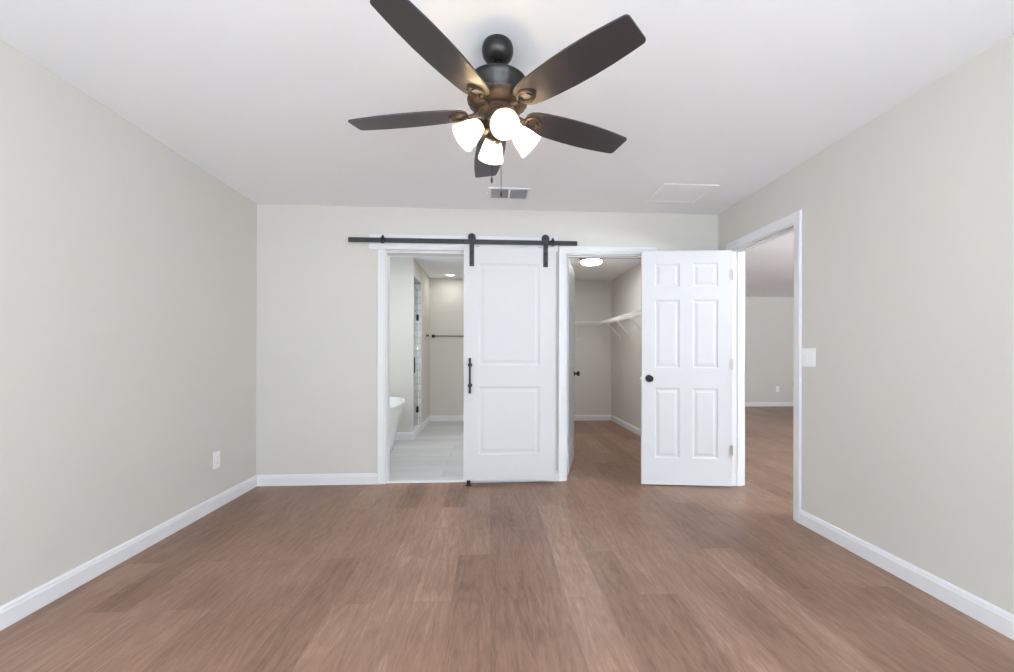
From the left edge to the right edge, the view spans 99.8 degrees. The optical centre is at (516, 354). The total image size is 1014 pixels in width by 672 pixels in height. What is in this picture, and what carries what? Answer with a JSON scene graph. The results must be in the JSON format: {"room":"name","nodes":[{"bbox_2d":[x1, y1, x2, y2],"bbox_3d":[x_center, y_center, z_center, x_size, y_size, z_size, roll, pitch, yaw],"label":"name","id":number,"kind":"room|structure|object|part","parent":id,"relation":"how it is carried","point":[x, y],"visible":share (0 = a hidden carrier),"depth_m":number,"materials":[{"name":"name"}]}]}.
{"room":"empty bedroom","nodes":[
{"label":"empty bedroom","id":0,"kind":"room"},
{"bbox_2d":[0,39,256,605],"bbox_3d":[-2.212,-0.085,2.033,0.120,2.440,10.570,0,0,-4],"label":"wall","id":1,"kind":"structure","parent":0,"point":[128,269],"depth_m":2.23,"materials":[{"name":"beige paint"}]},
{"bbox_2d":[0,475,256,630],"bbox_3d":[-2.039,1.088,0.290,0.014,0.095,6.828,0,0,-4],"label":"baseboard","id":2,"kind":"structure","parent":1,"relation":"attached to","point":[22,606],"depth_m":2.24,"materials":[{"name":"white wood"}]},
{"bbox_2d":[213,450,219,469],"bbox_3d":[-2.217,0.777,3.155,0.009,0.124,0.075,0,0,-4],"label":"wall outlet","id":3,"kind":"object","parent":1,"relation":"attached to","point":[216,455],"visible":1,"depth_m":3.15,"materials":[{"name":"white plastic"}]},
{"bbox_2d":[390,257,413,431],"bbox_3d":[-1.879,-0.084,5.698,0.993,2.440,0.055,0,0,-4],"label":"wall","id":4,"kind":"structure","parent":0,"point":[401,268],"depth_m":5.69,"materials":[{"name":"beige paint"}]},
{"bbox_2d":[395,432,413,439],"bbox_3d":[-1.872,1.080,5.664,1.007,0.095,0.014,0,0,-4],"label":"baseboard","id":5,"kind":"structure","parent":4,"relation":"attached to","point":[400,435],"depth_m":5.68,"materials":[{"name":"white wood"}]},
{"bbox_2d":[414,259,429,423],"bbox_3d":[-1.488,-0.084,6.501,0.115,2.440,1.500,0,0,-4],"label":"wall","id":6,"kind":"structure","parent":0,"point":[419,273],"depth_m":6.77,"materials":[{"name":"beige paint"}]},
{"bbox_2d":[414,276,421,424],"bbox_3d":[-1.927,-0.088,6.474,0.993,2.432,1.500,0,0,-4],"label":"shower tile","id":7,"kind":"structure","parent":6,"relation":"attached to","point":[417,283],"depth_m":6.37,"materials":[{"name":"white tile"}]},
{"bbox_2d":[414,286,418,426],"bbox_3d":[-1.441,0.020,6.073,0.060,2.008,0.599,0,0,-5],"label":"shower door","id":8,"kind":"structure","parent":7,"relation":"attached to","point":[416,316],"depth_m":6.24,"materials":[{"name":"clear glass"}]},
{"bbox_2d":[421,416,429,429],"bbox_3d":[-1.445,1.081,6.817,0.014,0.095,0.875,0,0,-4],"label":"baseboard","id":9,"kind":"structure","parent":6,"relation":"attached to","point":[424,424],"depth_m":6.71,"materials":[{"name":"white wood"}]},
{"bbox_2d":[256,204,717,483],"bbox_3d":[-0.197,-0.082,3.881,4.128,2.440,0.115,0,0,-4],"label":"wall","id":10,"kind":"structure","parent":0,"point":[316,345],"depth_m":3.74,"materials":[{"name":"beige paint"}]},
{"bbox_2d":[257,473,376,485],"bbox_3d":[-1.733,1.089,3.722,1.018,0.095,0.014,0,0,-4],"label":"baseboard","id":11,"kind":"structure","parent":10,"relation":"attached to","point":[350,478],"depth_m":3.72,"materials":[{"name":"white wood"}]},
{"bbox_2d":[387,480,466,482],"bbox_3d":[-0.795,1.133,3.819,0.713,0.009,0.045,0,0,-4],"label":"threshold","id":12,"kind":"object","parent":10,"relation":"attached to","point":[409,481],"depth_m":3.80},
{"bbox_2d":[348,235,576,245],"bbox_3d":[-0.458,-1.004,3.760,2.002,0.071,0.048,0,0,-4],"label":"rail","id":13,"kind":"object","parent":10,"relation":"attached to","point":[382,239],"visible":0.97,"depth_m":3.74,"materials":[{"name":"grey metal"}]},
{"bbox_2d":[463,233,555,480],"bbox_3d":[-0.058,0.020,3.747,0.812,2.174,0.087,0,0,-4],"label":"barn door","id":14,"kind":"structure","parent":13,"relation":"hanging from","point":[509,418],"depth_m":3.76,"materials":[{"name":"white paint"}]},
{"bbox_3d":[-0.406,0.181,3.699,0.021,0.308,0.021,0,0,-4],"label":"pull handle","id":15,"kind":"part","parent":14,"relation":"part of","materials":[{"name":"grey metal"}]},
{"bbox_2d":[369,234,656,483],"bbox_3d":[-0.010,0.042,3.882,2.579,2.194,0.138,0,0,-4],"label":"door frame","id":16,"kind":"structure","parent":10,"relation":"attached to","point":[383,257],"depth_m":3.82,"materials":[{"name":"white wood"}]},
{"bbox_2d":[476,470,557,482],"bbox_3d":[0.008,1.091,3.829,0.737,0.095,0.014,0,0,-4],"label":"baseboard","id":17,"kind":"structure","parent":10,"relation":"attached to","point":[556,470],"depth_m":3.83,"materials":[{"name":"white wood"}]},
{"bbox_2d":[567,258,579,475],"bbox_3d":[0.547,0.113,4.367,0.163,2.034,0.778,0,0,12],"label":"door","id":18,"kind":"structure","parent":10,"relation":"in","point":[571,373],"depth_m":4.23,"materials":[{"name":"white paint"}]},
{"bbox_2d":[0,406,1013,671],"bbox_3d":[2.878,1.200,3.243,10.493,0.128,12.420,0,0,-4],"label":"floor","id":19,"kind":"structure","parent":0,"point":[599,569],"depth_m":2.08,"materials":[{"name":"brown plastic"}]},
{"bbox_2d":[390,397,404,452],"bbox_3d":[-1.701,0.834,4.765,0.820,0.588,1.564,0,0,-4],"label":"bathtub","id":20,"kind":"object","parent":19,"relation":"on","point":[396,403],"visible":0.22,"depth_m":4.77,"materials":[{"name":"white ceramic"}]},
{"bbox_2d":[414,425,421,436],"bbox_3d":[-1.461,1.085,6.062,0.120,0.087,0.620,0,0,-4],"label":"curb","id":21,"kind":"object","parent":19,"relation":"on","point":[417,429],"visible":0.43,"depth_m":6.11,"materials":[{"name":"white"}]},
{"bbox_2d":[0,0,1013,296],"bbox_3d":[2.882,-1.357,3.243,10.493,0.120,12.420,0,0,-4],"label":"ceiling","id":22,"kind":"structure","parent":0,"point":[261,96],"depth_m":2.06,"materials":[{"name":"white paint"}]},
{"bbox_2d":[348,0,645,196],"bbox_3d":[-0.095,-0.973,1.821,1.261,0.657,1.234,0,0,-4],"label":"ceiling fan","id":23,"kind":"object","parent":22,"relation":"hanging from","point":[498,92],"visible":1,"depth_m":1.68,"materials":[{"name":"black wood"}]},
{"bbox_3d":[-0.463,-1.018,1.851,0.522,0.006,0.151,0,10,9],"label":"blade","id":24,"kind":"part","parent":23,"relation":"part of","materials":[{"name":"brown wood"}]},
{"bbox_3d":[-0.259,-1.018,1.442,0.151,0.006,0.522,11,5,27],"label":"blade","id":25,"kind":"part","parent":23,"relation":"part of","materials":[{"name":"brown wood"}]},
{"bbox_3d":[-0.198,-0.908,1.752,0.130,0.129,0.114,0,0,-4],"label":"lamp shade","id":26,"kind":"part","parent":23,"relation":"part of","materials":[{"name":"white glass"}]},
{"bbox_3d":[-0.139,-0.956,1.769,0.071,0.052,0.054,0,0,-4],"label":"lamp arm","id":27,"kind":"part","parent":23,"relation":"part of","materials":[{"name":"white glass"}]},
{"bbox_3d":[-0.138,-1.017,2.172,0.151,0.006,0.522,-10,1,-8],"label":"blade","id":28,"kind":"part","parent":23,"relation":"part of","materials":[{"name":"brown wood"}]},
{"bbox_3d":[-0.116,-0.908,1.906,0.114,0.129,0.130,0,0,-4],"label":"lamp shade","id":29,"kind":"part","parent":23,"relation":"part of","materials":[{"name":"white glass"}]},
{"bbox_3d":[-0.080,-1.047,1.788,0.254,0.045,0.254,0,0,-4],"label":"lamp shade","id":30,"kind":"part","parent":23,"relation":"part of","materials":[{"name":"brown metal"}]},
{"bbox_3d":[-0.063,-0.956,1.729,0.054,0.052,0.071,0,0,-4],"label":"lamp arm","id":31,"kind":"part","parent":23,"relation":"part of","materials":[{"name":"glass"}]},
{"bbox_3d":[-0.053,-0.923,1.683,0.052,0.067,0.069,0,0,-4],"label":"bulb","id":32,"kind":"part","parent":23,"relation":"part of","materials":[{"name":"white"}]},
{"bbox_3d":[-0.046,-0.908,1.669,0.114,0.129,0.130,0,0,-4],"label":"lamp shade","id":33,"kind":"part","parent":23,"relation":"part of","materials":[{"name":"white glass"}]},
{"bbox_3d":[0.039,-0.908,1.824,0.130,0.129,0.114,0,0,-4],"label":"lamp shade","id":34,"kind":"part","parent":23,"relation":"part of","materials":[{"name":"white glass"}]},
{"bbox_3d":[0.268,-1.017,1.962,0.522,0.006,0.151,0,-10,-27],"label":"blade","id":35,"kind":"part","parent":23,"relation":"part of","materials":[{"name":"brown wood"}]},
{"bbox_3d":[0.194,-1.017,1.511,0.522,0.006,0.151,0,-10,45],"label":"blade","id":36,"kind":"part","parent":23,"relation":"part of","materials":[{"name":"brown wood"}]},
{"bbox_2d":[487,187,529,199],"bbox_3d":[-0.070,-1.296,3.442,0.342,0.010,0.240,0,0,-4],"label":"ceiling vent","id":37,"kind":"object","parent":22,"relation":"in","point":[494,192],"visible":1,"depth_m":3.44,"materials":[{"name":"white metal"}]},
{"bbox_2d":[580,258,602,265],"bbox_3d":[1.003,-1.256,5.732,0.310,0.088,0.310,0,0,-4],"label":"flush ceiling light","id":38,"kind":"object","parent":22,"relation":"attached to","point":[585,261],"visible":0.89,"depth_m":5.64,"materials":[{"name":"white glass"}]},
{"bbox_2d":[646,184,718,203],"bbox_3d":[1.324,-1.296,3.442,0.430,0.005,0.390,0,0,-4],"label":"attic hatch","id":39,"kind":"object","parent":22,"relation":"attached to","point":[667,193],"visible":1,"depth_m":3.43,"materials":[{"name":"white paint"}]},
{"bbox_3d":[1.324,-1.298,3.442,0.374,0.003,0.334,0,0,-4],"label":"hatch panel","id":40,"kind":"part","parent":39,"relation":"part of","materials":[{"name":"white paint"}]},
{"bbox_2d":[430,278,610,415],"bbox_3d":[-0.354,-0.082,7.382,4.243,2.440,0.120,0,0,-4],"label":"wall","id":41,"kind":"structure","parent":0,"point":[592,350],"depth_m":7.41,"materials":[{"name":"beige paint"}]},
{"bbox_2d":[430,415,463,420],"bbox_3d":[-0.678,1.082,7.295,1.576,0.095,0.014,0,0,-4],"label":"baseboard","id":42,"kind":"structure","parent":41,"relation":"attached to","point":[449,417],"depth_m":7.26,"materials":[{"name":"white wood"}]},
{"bbox_2d":[432,335,463,337],"bbox_3d":[-1.123,-0.318,7.241,0.637,0.052,0.068,0,0,-4],"label":"towel bar","id":43,"kind":"object","parent":41,"relation":"attached to","point":[433,336],"visible":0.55,"depth_m":7.22,"materials":[{"name":"black metal"}]},
{"bbox_2d":[574,322,597,340],"bbox_3d":[0.786,-0.403,7.240,1.138,0.317,0.303,0,0,-4],"label":"wire shelf","id":44,"kind":"object","parent":41,"relation":"attached to","point":[574,322],"visible":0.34,"depth_m":7.18,"materials":[{"name":"white metal"}]},
{"bbox_2d":[574,415,610,420],"bbox_3d":[0.923,1.093,7.394,1.431,0.095,0.014,0,0,-4],"label":"baseboard","id":45,"kind":"structure","parent":41,"relation":"attached to","point":[576,417],"depth_m":7.41,"materials":[{"name":"white wood"}]},
{"bbox_2d":[745,297,793,401],"bbox_3d":[4.952,-0.073,5.338,6.100,2.440,8.490,0,0,-4],"label":"wall","id":46,"kind":"structure","parent":0,"point":[769,321],"depth_m":9.51,"materials":[{"name":"beige paint"}]},
{"bbox_2d":[745,402,792,406],"bbox_3d":[4.688,1.099,9.448,5.880,0.095,0.014,0,0,-4],"label":"baseboard","id":47,"kind":"structure","parent":46,"relation":"attached to","point":[747,404],"depth_m":9.50,"materials":[{"name":"white wood"}]},
{"bbox_2d":[611,33,1013,614],"bbox_3d":[2.030,-0.078,2.233,0.115,2.440,10.450,0,0,-4],"label":"wall","id":48,"kind":"structure","parent":0,"point":[908,217],"depth_m":2.11,"materials":[{"name":"beige paint"}]},
{"bbox_2d":[594,309,640,339],"bbox_3d":[1.595,-0.402,5.915,0.303,0.317,3.030,0,0,-4],"label":"wire shelf","id":49,"kind":"object","parent":48,"relation":"attached to","point":[630,315],"visible":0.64,"depth_m":6.29,"materials":[{"name":"white metal"}]},
{"bbox_2d":[611,415,640,436],"bbox_3d":[1.747,1.094,5.754,0.014,0.095,3.387,0,0,-4],"label":"baseboard","id":50,"kind":"structure","parent":48,"relation":"attached to","point":[637,431],"depth_m":6.56,"materials":[{"name":"white wood"}]},
{"bbox_2d":[640,250,733,485],"bbox_3d":[1.477,0.114,3.720,0.784,2.034,0.163,0,0,4],"label":"door","id":51,"kind":"structure","parent":48,"relation":"in","point":[687,363],"depth_m":3.70,"materials":[{"name":"white paint"}]},
{"bbox_3d":[1.153,0.206,3.695,0.064,0.064,0.064,0,0,4],"label":"knob","id":52,"kind":"part","parent":51,"relation":"part of","materials":[{"name":"black metal"}]},
{"bbox_2d":[726,210,801,522],"bbox_3d":[1.952,0.081,3.347,0.134,2.123,0.909,0,0,-4],"label":"door frame","id":53,"kind":"structure","parent":48,"relation":"attached to","point":[738,255],"depth_m":3.63,"materials":[{"name":"white wood"}]},
{"bbox_2d":[802,348,815,366],"bbox_3d":[1.930,0.017,2.824,0.010,0.122,0.118,0,0,-4],"label":"light switch","id":54,"kind":"object","parent":48,"relation":"attached to","point":[808,354],"visible":1,"depth_m":2.81,"materials":[{"name":"white plastic"}]},
{"bbox_2d":[799,509,1013,639],"bbox_3d":[2.099,1.095,0.012,0.014,0.095,5.767,0,0,-4],"label":"baseboard","id":55,"kind":"structure","parent":48,"relation":"attached to","point":[992,616],"depth_m":2.08,"materials":[{"name":"white wood"}]}
]}

